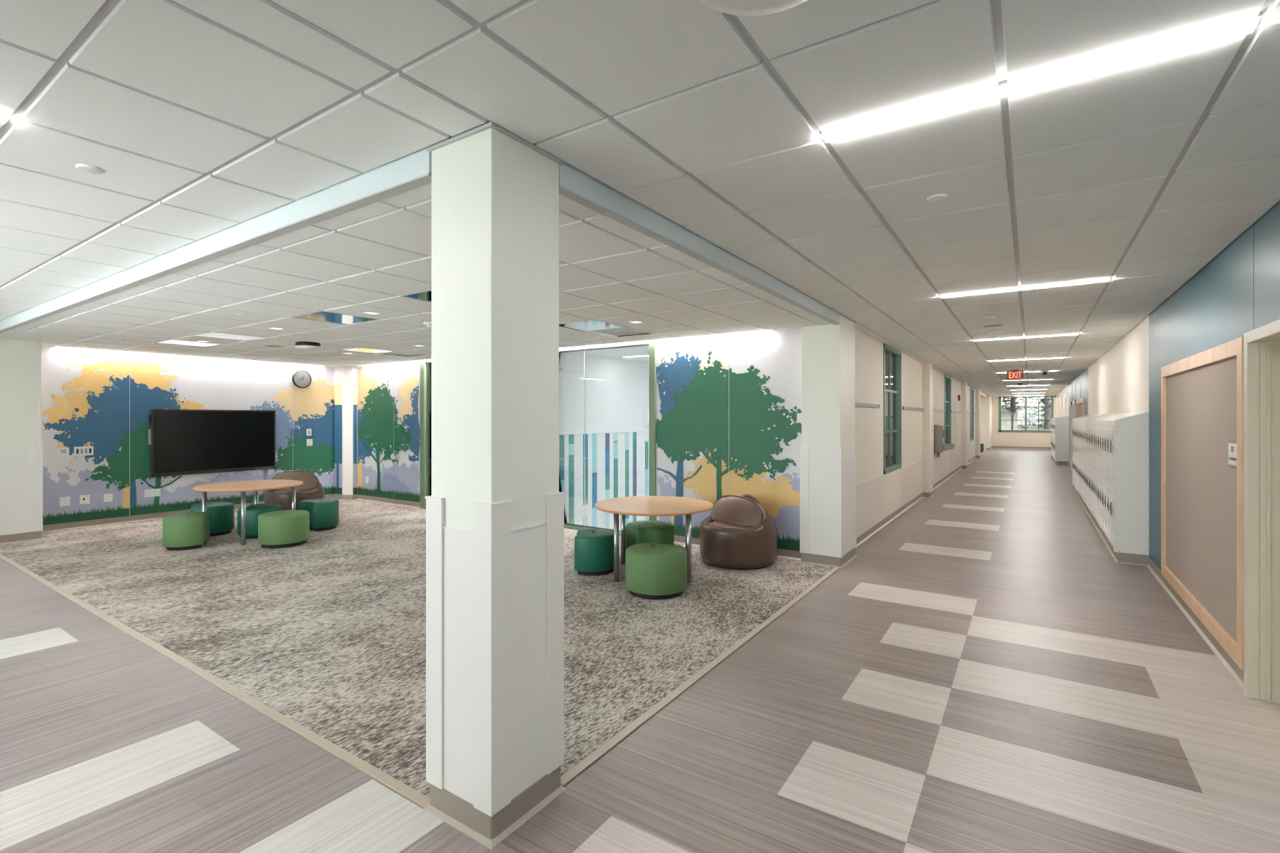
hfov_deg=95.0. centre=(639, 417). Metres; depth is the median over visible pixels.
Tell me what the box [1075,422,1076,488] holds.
locker
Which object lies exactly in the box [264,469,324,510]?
lounge chair
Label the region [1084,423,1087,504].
locker
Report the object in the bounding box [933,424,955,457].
fountain
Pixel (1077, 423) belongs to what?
locker
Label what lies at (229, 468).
tray
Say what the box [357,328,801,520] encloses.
wall
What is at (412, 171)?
ceiling beam
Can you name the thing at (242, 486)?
round table
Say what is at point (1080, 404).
pinboard
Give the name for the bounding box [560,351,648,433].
wall
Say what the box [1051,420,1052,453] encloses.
locker
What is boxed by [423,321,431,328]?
smoke detector
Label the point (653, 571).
ottoman
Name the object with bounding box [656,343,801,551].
wall mural
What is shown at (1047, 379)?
ceiling light
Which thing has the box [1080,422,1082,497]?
locker
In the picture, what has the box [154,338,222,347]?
ceiling light
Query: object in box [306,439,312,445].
wall control
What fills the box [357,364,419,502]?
wall mural
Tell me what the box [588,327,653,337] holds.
ceiling vent
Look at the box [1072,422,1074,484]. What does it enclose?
locker
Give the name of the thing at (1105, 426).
locker
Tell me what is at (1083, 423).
locker
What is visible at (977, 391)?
pilaster
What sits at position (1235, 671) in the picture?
baseboard
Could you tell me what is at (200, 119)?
ceiling
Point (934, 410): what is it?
rail
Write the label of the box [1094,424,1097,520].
locker
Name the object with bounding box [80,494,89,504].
data jack
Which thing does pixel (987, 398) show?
pilaster
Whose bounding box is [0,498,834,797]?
floor
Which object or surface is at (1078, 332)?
ceiling light
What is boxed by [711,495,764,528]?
cushion
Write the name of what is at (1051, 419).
hood
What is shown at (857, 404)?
rail
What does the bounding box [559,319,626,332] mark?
ceiling panel
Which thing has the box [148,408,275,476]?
television
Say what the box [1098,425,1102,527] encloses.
locker
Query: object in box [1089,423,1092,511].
locker
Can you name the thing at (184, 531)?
ottoman
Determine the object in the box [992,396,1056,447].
wall
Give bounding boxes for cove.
[40,345,336,367]
[351,327,801,366]
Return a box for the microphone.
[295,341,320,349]
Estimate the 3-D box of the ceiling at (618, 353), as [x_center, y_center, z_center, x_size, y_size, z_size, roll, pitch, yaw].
[4.042,-1.670,16.294,7.450,0.100,18.400,0,0,34]
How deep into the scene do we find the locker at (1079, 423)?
11.37 m
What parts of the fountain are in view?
panel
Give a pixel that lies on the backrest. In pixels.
(310, 482)
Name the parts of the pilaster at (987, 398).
wainscot panel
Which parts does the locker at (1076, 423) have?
door, door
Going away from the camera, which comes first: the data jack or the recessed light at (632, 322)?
the recessed light at (632, 322)
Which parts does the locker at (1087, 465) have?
door, door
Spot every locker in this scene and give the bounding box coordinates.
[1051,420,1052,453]
[1052,420,1053,455]
[1053,420,1053,457]
[1053,420,1054,458]
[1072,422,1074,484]
[1073,422,1075,485]
[1074,422,1075,486]
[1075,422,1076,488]
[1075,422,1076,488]
[1076,422,1079,491]
[1078,422,1079,493]
[1079,422,1080,494]
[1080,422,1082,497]
[1081,422,1083,497]
[1082,422,1084,500]
[1084,423,1086,502]
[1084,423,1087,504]
[1086,423,1088,506]
[1088,423,1090,509]
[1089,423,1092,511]
[1091,424,1093,515]
[1093,424,1096,517]
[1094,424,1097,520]
[1097,424,1100,524]
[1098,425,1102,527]
[1101,425,1105,531]
[1103,425,1107,535]
[1106,426,1110,538]
[1108,426,1113,544]
[1111,427,1113,546]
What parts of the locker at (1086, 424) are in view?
door, door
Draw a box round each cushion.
[708,521,748,528]
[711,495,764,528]
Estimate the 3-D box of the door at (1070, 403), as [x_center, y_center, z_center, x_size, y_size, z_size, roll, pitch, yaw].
[13.559,0.560,18.483,0.059,2.080,1.000,0,0,34]
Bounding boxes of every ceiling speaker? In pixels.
[262,344,285,347]
[980,323,1005,327]
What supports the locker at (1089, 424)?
on the floor at (984, 674)
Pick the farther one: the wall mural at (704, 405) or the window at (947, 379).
the window at (947, 379)
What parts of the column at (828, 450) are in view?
wainscot panel, ceiling trim, wainscot panel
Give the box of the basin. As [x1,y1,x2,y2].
[942,441,955,450]
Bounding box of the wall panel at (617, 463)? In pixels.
[560,431,648,530]
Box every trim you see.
[0,554,429,808]
[560,567,839,786]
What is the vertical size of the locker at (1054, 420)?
1.382 m
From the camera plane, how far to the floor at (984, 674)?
2.96 m
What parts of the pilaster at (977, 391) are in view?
wainscot panel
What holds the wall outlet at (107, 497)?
attached to the wall mural at (108, 406)
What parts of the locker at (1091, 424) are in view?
door, door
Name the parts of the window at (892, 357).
pane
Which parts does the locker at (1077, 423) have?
door, door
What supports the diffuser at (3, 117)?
attached to the ceiling light at (4, 117)
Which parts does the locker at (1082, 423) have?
door, door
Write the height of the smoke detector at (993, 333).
0.052 m
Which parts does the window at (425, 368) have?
pane, pane, pane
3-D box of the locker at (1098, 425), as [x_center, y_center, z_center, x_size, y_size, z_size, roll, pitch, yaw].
[6.469,0.791,8.063,0.294,1.382,0.303,0,0,34]
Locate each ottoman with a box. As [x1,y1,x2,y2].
[162,511,209,551]
[190,502,234,536]
[237,503,282,538]
[257,510,309,548]
[298,497,338,531]
[573,528,613,576]
[625,520,674,551]
[625,542,687,599]
[980,443,983,452]
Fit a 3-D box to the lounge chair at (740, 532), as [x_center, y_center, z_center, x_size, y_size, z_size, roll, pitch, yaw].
[1.087,1.227,6.498,0.850,0.734,0.850,0,0,-38]
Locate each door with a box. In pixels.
[1069,401,1071,469]
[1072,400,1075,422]
[1244,319,1279,703]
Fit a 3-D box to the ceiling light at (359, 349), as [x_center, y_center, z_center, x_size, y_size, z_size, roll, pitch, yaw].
[-4.069,-1.002,8.755,0.597,0.013,0.597,0,0,34]
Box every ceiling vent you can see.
[375,351,427,357]
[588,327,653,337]
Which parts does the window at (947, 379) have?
pane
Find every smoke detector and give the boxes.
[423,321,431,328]
[698,0,807,16]
[989,331,1001,336]
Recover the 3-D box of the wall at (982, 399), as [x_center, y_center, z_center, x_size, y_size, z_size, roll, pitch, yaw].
[13.585,0.200,28.742,5.920,2.800,9.100,0,0,34]
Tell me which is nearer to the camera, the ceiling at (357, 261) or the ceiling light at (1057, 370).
the ceiling at (357, 261)
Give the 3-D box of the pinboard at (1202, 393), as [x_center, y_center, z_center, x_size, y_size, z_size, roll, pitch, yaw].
[4.237,0.502,4.477,0.034,1.955,2.550,0,0,34]
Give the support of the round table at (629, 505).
on the floor at (327, 632)
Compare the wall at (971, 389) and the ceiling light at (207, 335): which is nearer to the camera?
the ceiling light at (207, 335)
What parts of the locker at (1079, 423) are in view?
door, door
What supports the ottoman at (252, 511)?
on the floor at (327, 632)
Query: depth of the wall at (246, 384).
9.57 m
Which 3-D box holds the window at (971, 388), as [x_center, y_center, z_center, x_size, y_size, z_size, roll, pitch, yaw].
[12.206,-0.130,21.638,0.097,1.940,1.650,0,0,34]
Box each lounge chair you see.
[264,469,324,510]
[699,493,777,569]
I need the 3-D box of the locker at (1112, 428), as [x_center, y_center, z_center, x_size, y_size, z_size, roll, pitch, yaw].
[5.454,0.791,6.541,0.294,1.382,0.303,0,0,34]
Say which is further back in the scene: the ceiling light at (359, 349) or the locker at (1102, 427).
the ceiling light at (359, 349)
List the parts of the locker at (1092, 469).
door, door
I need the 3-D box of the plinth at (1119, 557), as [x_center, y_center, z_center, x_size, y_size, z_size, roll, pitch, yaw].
[7.568,1.542,9.695,0.274,0.115,7.960,0,0,34]
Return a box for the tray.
[151,466,275,476]
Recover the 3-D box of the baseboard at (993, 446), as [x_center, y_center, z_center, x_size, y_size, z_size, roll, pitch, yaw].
[19.705,1.550,30.117,2.740,0.100,0.022,0,0,34]
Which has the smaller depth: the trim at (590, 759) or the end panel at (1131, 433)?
the trim at (590, 759)
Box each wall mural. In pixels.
[40,353,334,524]
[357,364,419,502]
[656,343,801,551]
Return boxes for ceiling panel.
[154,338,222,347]
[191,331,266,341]
[289,310,380,324]
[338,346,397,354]
[400,289,431,302]
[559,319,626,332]
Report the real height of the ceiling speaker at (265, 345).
0.010 m
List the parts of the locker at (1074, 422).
door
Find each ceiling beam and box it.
[0,146,431,333]
[559,158,840,324]
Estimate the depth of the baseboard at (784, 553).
7.46 m
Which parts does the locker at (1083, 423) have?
door, door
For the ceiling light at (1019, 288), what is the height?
0.052 m
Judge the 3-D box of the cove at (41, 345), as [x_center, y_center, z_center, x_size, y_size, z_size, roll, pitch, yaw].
[-7.280,-1.109,9.721,0.300,0.223,5.100,0,0,34]
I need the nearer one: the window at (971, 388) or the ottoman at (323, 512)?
the ottoman at (323, 512)
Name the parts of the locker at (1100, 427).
door, door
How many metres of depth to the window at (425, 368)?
8.59 m
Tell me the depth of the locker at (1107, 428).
7.13 m
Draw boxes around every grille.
[263,345,283,346]
[982,324,1003,327]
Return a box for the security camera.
[1040,370,1048,374]
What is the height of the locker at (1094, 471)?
1.382 m
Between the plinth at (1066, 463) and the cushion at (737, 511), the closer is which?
the cushion at (737, 511)
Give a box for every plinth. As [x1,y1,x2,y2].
[1052,455,1068,465]
[1072,485,1148,565]
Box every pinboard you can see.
[1075,398,1084,417]
[1160,336,1244,671]
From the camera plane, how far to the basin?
13.10 m
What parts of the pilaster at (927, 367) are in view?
wainscot panel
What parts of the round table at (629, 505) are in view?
leg, leg, leg, leg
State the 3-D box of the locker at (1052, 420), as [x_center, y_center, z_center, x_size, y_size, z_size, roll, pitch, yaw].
[15.987,0.791,22.415,0.368,1.382,0.394,0,0,34]
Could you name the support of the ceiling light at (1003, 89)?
attached to the ceiling at (200, 119)
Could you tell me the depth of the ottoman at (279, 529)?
7.17 m
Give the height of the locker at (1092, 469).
1.382 m
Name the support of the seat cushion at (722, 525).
on the lounge chair at (740, 532)
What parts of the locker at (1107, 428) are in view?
door, door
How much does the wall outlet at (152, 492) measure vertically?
0.120 m
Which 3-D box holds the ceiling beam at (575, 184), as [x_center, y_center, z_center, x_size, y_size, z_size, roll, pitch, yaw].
[0.871,-1.071,4.392,0.058,0.159,4.465,0,0,34]
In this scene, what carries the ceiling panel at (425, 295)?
attached to the ceiling at (357, 261)
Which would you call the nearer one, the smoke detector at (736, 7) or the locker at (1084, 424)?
the smoke detector at (736, 7)
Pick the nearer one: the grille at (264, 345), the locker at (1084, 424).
the grille at (264, 345)
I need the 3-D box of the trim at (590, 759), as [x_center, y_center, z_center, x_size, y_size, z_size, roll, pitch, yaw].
[0.871,1.597,4.389,0.050,0.007,4.410,0,0,34]
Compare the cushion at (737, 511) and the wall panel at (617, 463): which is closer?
the cushion at (737, 511)
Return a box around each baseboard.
[41,493,333,532]
[356,494,800,559]
[855,446,992,547]
[992,445,1050,449]
[1068,465,1244,690]
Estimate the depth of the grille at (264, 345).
8.11 m
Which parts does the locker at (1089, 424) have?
door, door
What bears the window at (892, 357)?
in the wall at (868, 351)
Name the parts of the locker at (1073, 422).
door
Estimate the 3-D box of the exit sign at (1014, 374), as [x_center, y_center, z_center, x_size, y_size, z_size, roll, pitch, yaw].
[8.572,-0.983,13.393,0.330,0.235,0.047,0,0,34]
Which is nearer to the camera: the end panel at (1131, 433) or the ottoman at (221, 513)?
the end panel at (1131, 433)
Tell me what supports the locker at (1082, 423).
on the floor at (984, 674)
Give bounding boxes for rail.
[854,402,879,407]
[902,406,923,410]
[933,408,945,412]
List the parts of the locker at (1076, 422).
door, door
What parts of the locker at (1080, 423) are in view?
door, door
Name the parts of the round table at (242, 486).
leg, leg, leg, leg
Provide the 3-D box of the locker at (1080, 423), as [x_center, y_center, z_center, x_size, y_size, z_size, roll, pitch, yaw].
[8.499,0.791,11.109,0.294,1.382,0.303,0,0,34]
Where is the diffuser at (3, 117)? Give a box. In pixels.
[0,113,8,123]
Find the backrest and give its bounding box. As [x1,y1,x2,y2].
[271,471,319,491]
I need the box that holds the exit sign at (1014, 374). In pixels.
[1006,368,1023,380]
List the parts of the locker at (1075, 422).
door, door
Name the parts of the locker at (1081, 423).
door, door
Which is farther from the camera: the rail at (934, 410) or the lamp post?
the lamp post
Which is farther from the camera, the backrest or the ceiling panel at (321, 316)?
the backrest
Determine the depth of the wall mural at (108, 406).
8.99 m
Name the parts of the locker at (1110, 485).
door, door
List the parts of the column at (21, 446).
wainscot panel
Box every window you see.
[419,339,656,535]
[883,342,902,474]
[944,373,951,450]
[969,386,973,440]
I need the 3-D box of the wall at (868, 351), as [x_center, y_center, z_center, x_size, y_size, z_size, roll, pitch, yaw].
[7.758,0.200,15.019,0.149,2.800,20.400,0,0,34]
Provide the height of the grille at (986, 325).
0.004 m
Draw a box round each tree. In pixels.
[1001,396,1038,411]
[1017,396,1050,429]
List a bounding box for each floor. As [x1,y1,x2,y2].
[0,448,1279,852]
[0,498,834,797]
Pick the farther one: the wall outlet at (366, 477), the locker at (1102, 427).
the wall outlet at (366, 477)
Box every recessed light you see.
[267,327,284,329]
[362,311,380,315]
[622,354,648,357]
[627,320,644,323]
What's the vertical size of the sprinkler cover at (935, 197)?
0.008 m
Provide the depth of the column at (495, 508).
2.31 m
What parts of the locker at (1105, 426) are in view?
door, door, handle, handle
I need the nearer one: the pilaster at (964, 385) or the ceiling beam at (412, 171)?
the ceiling beam at (412, 171)
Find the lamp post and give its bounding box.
[1005,408,1017,430]
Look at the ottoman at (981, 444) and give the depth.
26.93 m
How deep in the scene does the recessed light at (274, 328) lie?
6.56 m
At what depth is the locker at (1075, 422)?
12.42 m
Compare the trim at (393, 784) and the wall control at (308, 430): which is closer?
the trim at (393, 784)
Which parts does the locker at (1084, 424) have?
door, door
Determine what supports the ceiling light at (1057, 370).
attached to the ceiling at (200, 119)
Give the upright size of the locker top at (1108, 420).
0.163 m
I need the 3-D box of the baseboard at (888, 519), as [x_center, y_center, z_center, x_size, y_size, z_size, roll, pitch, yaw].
[10.443,1.550,18.866,0.118,0.100,29.020,0,0,34]
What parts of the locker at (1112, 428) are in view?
door, door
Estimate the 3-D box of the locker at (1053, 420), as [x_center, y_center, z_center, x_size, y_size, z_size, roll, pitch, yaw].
[15.543,0.791,21.749,0.368,1.382,0.394,0,0,34]
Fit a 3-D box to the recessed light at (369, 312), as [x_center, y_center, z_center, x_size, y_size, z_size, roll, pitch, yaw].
[-2.552,-0.997,5.583,0.124,0.008,0.124,0,0,34]
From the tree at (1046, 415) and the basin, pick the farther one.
the tree at (1046, 415)
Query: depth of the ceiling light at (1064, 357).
10.99 m
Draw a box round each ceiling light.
[0,112,11,123]
[819,11,1262,142]
[940,276,1111,297]
[973,332,1079,341]
[988,356,1065,361]
[998,369,1057,373]
[1003,378,1053,381]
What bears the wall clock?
attached to the wall at (246, 384)
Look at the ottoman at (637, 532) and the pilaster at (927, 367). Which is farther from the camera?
the pilaster at (927, 367)
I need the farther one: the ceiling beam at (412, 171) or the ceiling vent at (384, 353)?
the ceiling vent at (384, 353)
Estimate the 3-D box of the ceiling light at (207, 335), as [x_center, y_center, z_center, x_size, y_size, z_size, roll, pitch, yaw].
[-5.076,-1.002,7.245,0.597,0.013,0.597,0,0,34]
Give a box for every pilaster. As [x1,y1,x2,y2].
[922,362,934,497]
[961,382,968,469]
[975,389,981,458]
[985,395,990,450]
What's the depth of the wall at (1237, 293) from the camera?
5.03 m
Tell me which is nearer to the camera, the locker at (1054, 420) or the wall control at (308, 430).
the wall control at (308, 430)
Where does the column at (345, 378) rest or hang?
on the floor at (327, 632)
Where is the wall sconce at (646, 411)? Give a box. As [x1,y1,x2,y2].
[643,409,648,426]
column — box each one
[0,337,44,544]
[333,366,357,499]
[423,121,565,849]
[799,312,857,568]
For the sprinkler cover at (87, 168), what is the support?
attached to the ceiling at (200, 119)
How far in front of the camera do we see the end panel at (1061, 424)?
19.89 m
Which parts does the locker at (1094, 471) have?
door, door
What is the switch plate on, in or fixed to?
attached to the wall mural at (108, 406)
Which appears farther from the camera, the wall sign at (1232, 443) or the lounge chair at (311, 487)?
the lounge chair at (311, 487)
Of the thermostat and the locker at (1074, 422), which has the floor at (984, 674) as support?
the locker at (1074, 422)
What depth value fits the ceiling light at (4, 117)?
2.13 m
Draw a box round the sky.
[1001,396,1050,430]
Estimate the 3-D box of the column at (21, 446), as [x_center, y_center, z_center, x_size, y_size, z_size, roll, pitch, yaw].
[-8.279,0.235,7.646,0.700,2.730,0.580,0,0,34]
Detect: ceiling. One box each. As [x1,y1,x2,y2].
[0,0,1279,396]
[0,182,832,366]
[574,345,648,362]
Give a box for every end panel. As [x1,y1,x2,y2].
[1054,415,1068,461]
[1113,411,1149,555]
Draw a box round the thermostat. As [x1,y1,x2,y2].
[57,447,69,456]
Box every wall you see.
[40,346,333,492]
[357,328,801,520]
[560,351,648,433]
[854,328,975,537]
[970,389,971,438]
[980,392,992,449]
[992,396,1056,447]
[1056,200,1279,570]
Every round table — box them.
[192,479,302,545]
[595,496,713,582]
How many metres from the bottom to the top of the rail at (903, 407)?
0.046 m
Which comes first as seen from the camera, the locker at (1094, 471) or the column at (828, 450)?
the column at (828, 450)
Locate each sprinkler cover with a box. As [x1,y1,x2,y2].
[75,164,103,173]
[236,314,247,316]
[927,193,946,201]
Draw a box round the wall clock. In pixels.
[291,369,311,387]
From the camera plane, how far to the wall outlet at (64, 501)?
8.34 m
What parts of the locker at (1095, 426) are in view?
door, door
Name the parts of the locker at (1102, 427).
door, door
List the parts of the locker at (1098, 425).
door, door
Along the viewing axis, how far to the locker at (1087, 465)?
9.58 m
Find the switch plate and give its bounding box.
[74,446,93,455]
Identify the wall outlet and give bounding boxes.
[59,496,70,506]
[103,493,112,502]
[144,488,160,497]
[365,476,368,483]
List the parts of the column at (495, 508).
wainscot panel, ceiling trim, wainscot panel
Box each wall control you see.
[306,428,311,435]
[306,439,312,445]
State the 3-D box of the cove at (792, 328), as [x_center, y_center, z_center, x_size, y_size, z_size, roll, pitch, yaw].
[-1.850,-1.109,9.033,9.900,0.223,0.320,0,0,34]
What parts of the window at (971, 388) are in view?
pane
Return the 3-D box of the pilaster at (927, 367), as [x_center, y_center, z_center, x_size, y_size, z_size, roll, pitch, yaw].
[5.849,0.250,11.941,0.205,2.700,0.500,0,0,34]
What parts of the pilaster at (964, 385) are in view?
wainscot panel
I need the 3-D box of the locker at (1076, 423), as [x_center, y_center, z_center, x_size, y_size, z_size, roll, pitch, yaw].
[9.007,0.791,11.870,0.294,1.382,0.303,0,0,34]
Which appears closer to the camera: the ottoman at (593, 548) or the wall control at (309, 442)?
the ottoman at (593, 548)
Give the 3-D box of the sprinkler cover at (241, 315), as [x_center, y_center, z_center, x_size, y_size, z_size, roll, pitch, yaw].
[-3.869,-0.993,5.700,0.090,0.008,0.090,0,0,34]
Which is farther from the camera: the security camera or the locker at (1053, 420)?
the locker at (1053, 420)
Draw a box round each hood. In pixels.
[1050,415,1067,420]
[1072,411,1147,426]
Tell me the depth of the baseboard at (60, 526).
8.81 m
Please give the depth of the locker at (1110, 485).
6.83 m
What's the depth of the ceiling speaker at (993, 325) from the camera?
6.94 m
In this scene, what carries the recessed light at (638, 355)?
in the ceiling at (618, 353)
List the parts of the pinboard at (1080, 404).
tack panel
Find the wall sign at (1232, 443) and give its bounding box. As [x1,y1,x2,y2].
[1228,440,1236,468]

